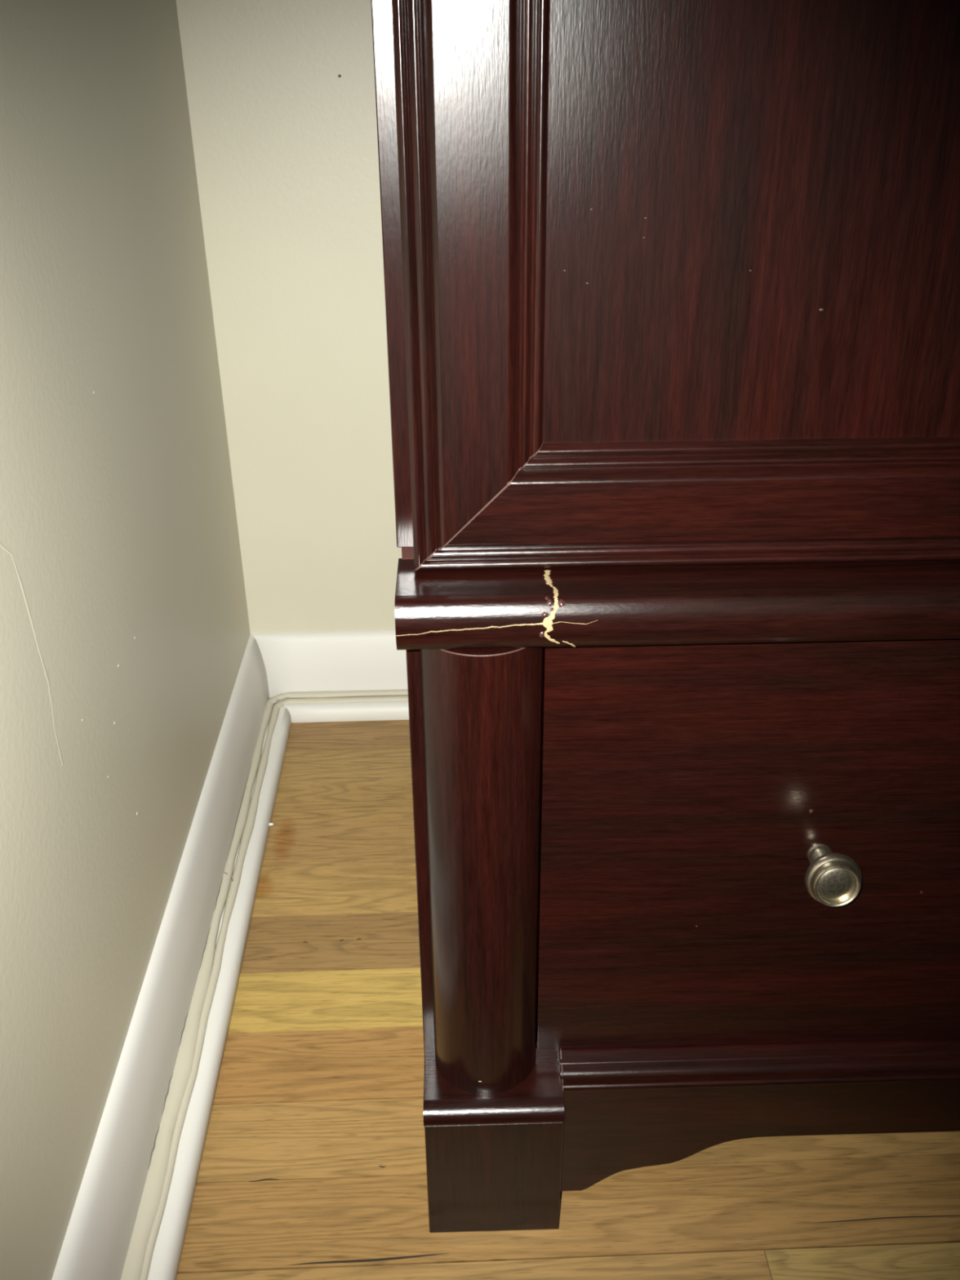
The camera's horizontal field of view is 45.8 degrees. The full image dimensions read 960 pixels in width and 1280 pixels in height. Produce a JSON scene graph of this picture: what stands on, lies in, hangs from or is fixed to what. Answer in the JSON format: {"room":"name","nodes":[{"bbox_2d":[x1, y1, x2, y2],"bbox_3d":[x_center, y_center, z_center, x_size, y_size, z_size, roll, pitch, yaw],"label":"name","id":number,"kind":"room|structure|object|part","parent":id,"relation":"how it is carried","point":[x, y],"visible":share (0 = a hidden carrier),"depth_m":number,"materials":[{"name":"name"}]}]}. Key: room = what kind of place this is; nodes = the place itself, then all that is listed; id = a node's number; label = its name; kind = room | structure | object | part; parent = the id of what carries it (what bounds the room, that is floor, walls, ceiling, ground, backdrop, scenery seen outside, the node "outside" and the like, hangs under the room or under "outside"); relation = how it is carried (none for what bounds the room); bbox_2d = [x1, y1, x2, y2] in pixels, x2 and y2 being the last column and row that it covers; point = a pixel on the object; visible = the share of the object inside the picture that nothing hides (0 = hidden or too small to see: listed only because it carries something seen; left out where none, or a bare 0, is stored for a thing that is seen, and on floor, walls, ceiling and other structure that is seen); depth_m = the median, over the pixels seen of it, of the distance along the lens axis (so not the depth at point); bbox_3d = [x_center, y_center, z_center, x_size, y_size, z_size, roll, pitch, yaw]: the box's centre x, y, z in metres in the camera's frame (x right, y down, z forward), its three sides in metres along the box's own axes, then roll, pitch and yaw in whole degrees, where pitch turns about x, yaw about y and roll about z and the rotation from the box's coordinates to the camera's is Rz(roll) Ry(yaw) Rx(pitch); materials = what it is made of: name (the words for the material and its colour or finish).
{"room":"bedroom","nodes":[
{"label":"bedroom","id":0,"kind":"room"},
{"bbox_2d":[0,0,250,1279],"bbox_3d":[-0.249,-0.535,-0.324,0.100,2.450,2.248,-1,28,-2],"label":"wall","id":1,"kind":"structure","parent":0,"point":[125,633],"depth_m":0.62,"materials":[{"name":"paint"}]},
{"bbox_2d":[51,634,408,1279],"bbox_3d":[0.785,0.508,0.216,1.945,0.081,2.148,-1,28,-2],"label":"baseboard","id":2,"kind":"structure","parent":1,"relation":"attached to","point":[129,1220],"depth_m":0.73,"materials":[{"name":"white paint"}]},
{"bbox_3d":[-0.160,0.564,0.199,0.024,0.016,2.133,-1,28,-2],"label":"shoe moulding","id":3,"kind":"part","parent":2,"relation":"part of","materials":[{"name":"white paint"}]},
{"bbox_2d":[176,0,401,633],"bbox_3d":[0.734,-1.064,0.652,1.945,2.450,0.100,-1,28,-2],"label":"wall","id":4,"kind":"structure","parent":0,"point":[281,94],"depth_m":0.97,"materials":[{"name":"paint"}]},
{"bbox_2d":[250,630,408,722],"bbox_3d":[0.747,0.014,1.147,1.945,0.081,0.038,-1,28,-2],"label":"baseboard","id":5,"kind":"structure","parent":4,"relation":"attached to","point":[343,660],"depth_m":1.12,"materials":[{"name":"white paint"}]},
{"bbox_3d":[0.755,0.046,1.156,1.930,0.016,0.024,-1,28,-2],"label":"shoe moulding","id":6,"kind":"part","parent":5,"relation":"part of","materials":[{"name":"white paint"}]},
{"bbox_2d":[175,720,959,1279],"bbox_3d":[0.734,0.549,0.291,2.045,0.060,2.248,-1,28,-2],"label":"floor","id":7,"kind":"structure","parent":0,"point":[313,1166],"depth_m":0.68,"materials":[{"name":"brown wood"}]},
{"bbox_2d":[371,0,959,1232],"bbox_3d":[0.339,-0.380,0.553,0.784,1.342,0.497,-1,28,-1],"label":"cabinet","id":8,"kind":"object","parent":7,"relation":"on","point":[672,287],"visible":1,"depth_m":0.48,"materials":[{"name":"brown wood"}]},
{"bbox_3d":[-0.036,-0.537,0.458,0.020,0.923,0.379,-1,28,-1],"label":"panel","id":9,"kind":"part","parent":8,"relation":"part of","materials":[{"name":"brown wood"}]},
{"bbox_3d":[-0.006,0.045,0.792,0.064,0.374,0.456,-1,28,-1],"label":"panel","id":10,"kind":"part","parent":8,"relation":"part of","materials":[{"name":"brown wood"}]},
{"bbox_3d":[0.349,0.219,0.642,0.638,0.014,0.022,-1,28,-1],"label":"rail","id":11,"kind":"part","parent":8,"relation":"part of","materials":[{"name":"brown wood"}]},
{"bbox_3d":[0.347,-0.022,0.503,0.766,0.024,0.048,-1,28,-1],"label":"ledge moulding","id":12,"kind":"part","parent":8,"relation":"part of","materials":[{"name":"brown wood"}]},
{"bbox_3d":[0.158,-0.061,0.490,0.374,0.056,0.020,-1,28,-1],"label":"rail","id":13,"kind":"part","parent":8,"relation":"part of","materials":[{"name":"brown wood"}]},
{"bbox_3d":[0.348,0.100,0.578,0.637,0.255,0.023,-1,28,-1],"label":"drawer","id":14,"kind":"part","parent":8,"relation":"part of","materials":[{"name":"brown wood"}]},
{"bbox_3d":[0.154,-0.444,0.289,0.264,0.811,0.007,-1,28,-1],"label":"door","id":15,"kind":"part","parent":8,"relation":"part of","materials":[{"name":"brown wood"}]},
{"bbox_3d":[0.349,0.223,0.635,0.613,0.015,0.040,-1,28,-1],"label":"moulding","id":16,"kind":"part","parent":8,"relation":"part of","materials":[{"name":"brown wood"}]},
{"bbox_3d":[0.168,0.111,0.548,0.026,0.026,0.034,0,18,0],"label":"knob","id":17,"kind":"part","parent":8,"relation":"part of","materials":[{"name":"silver metal"}]}
]}

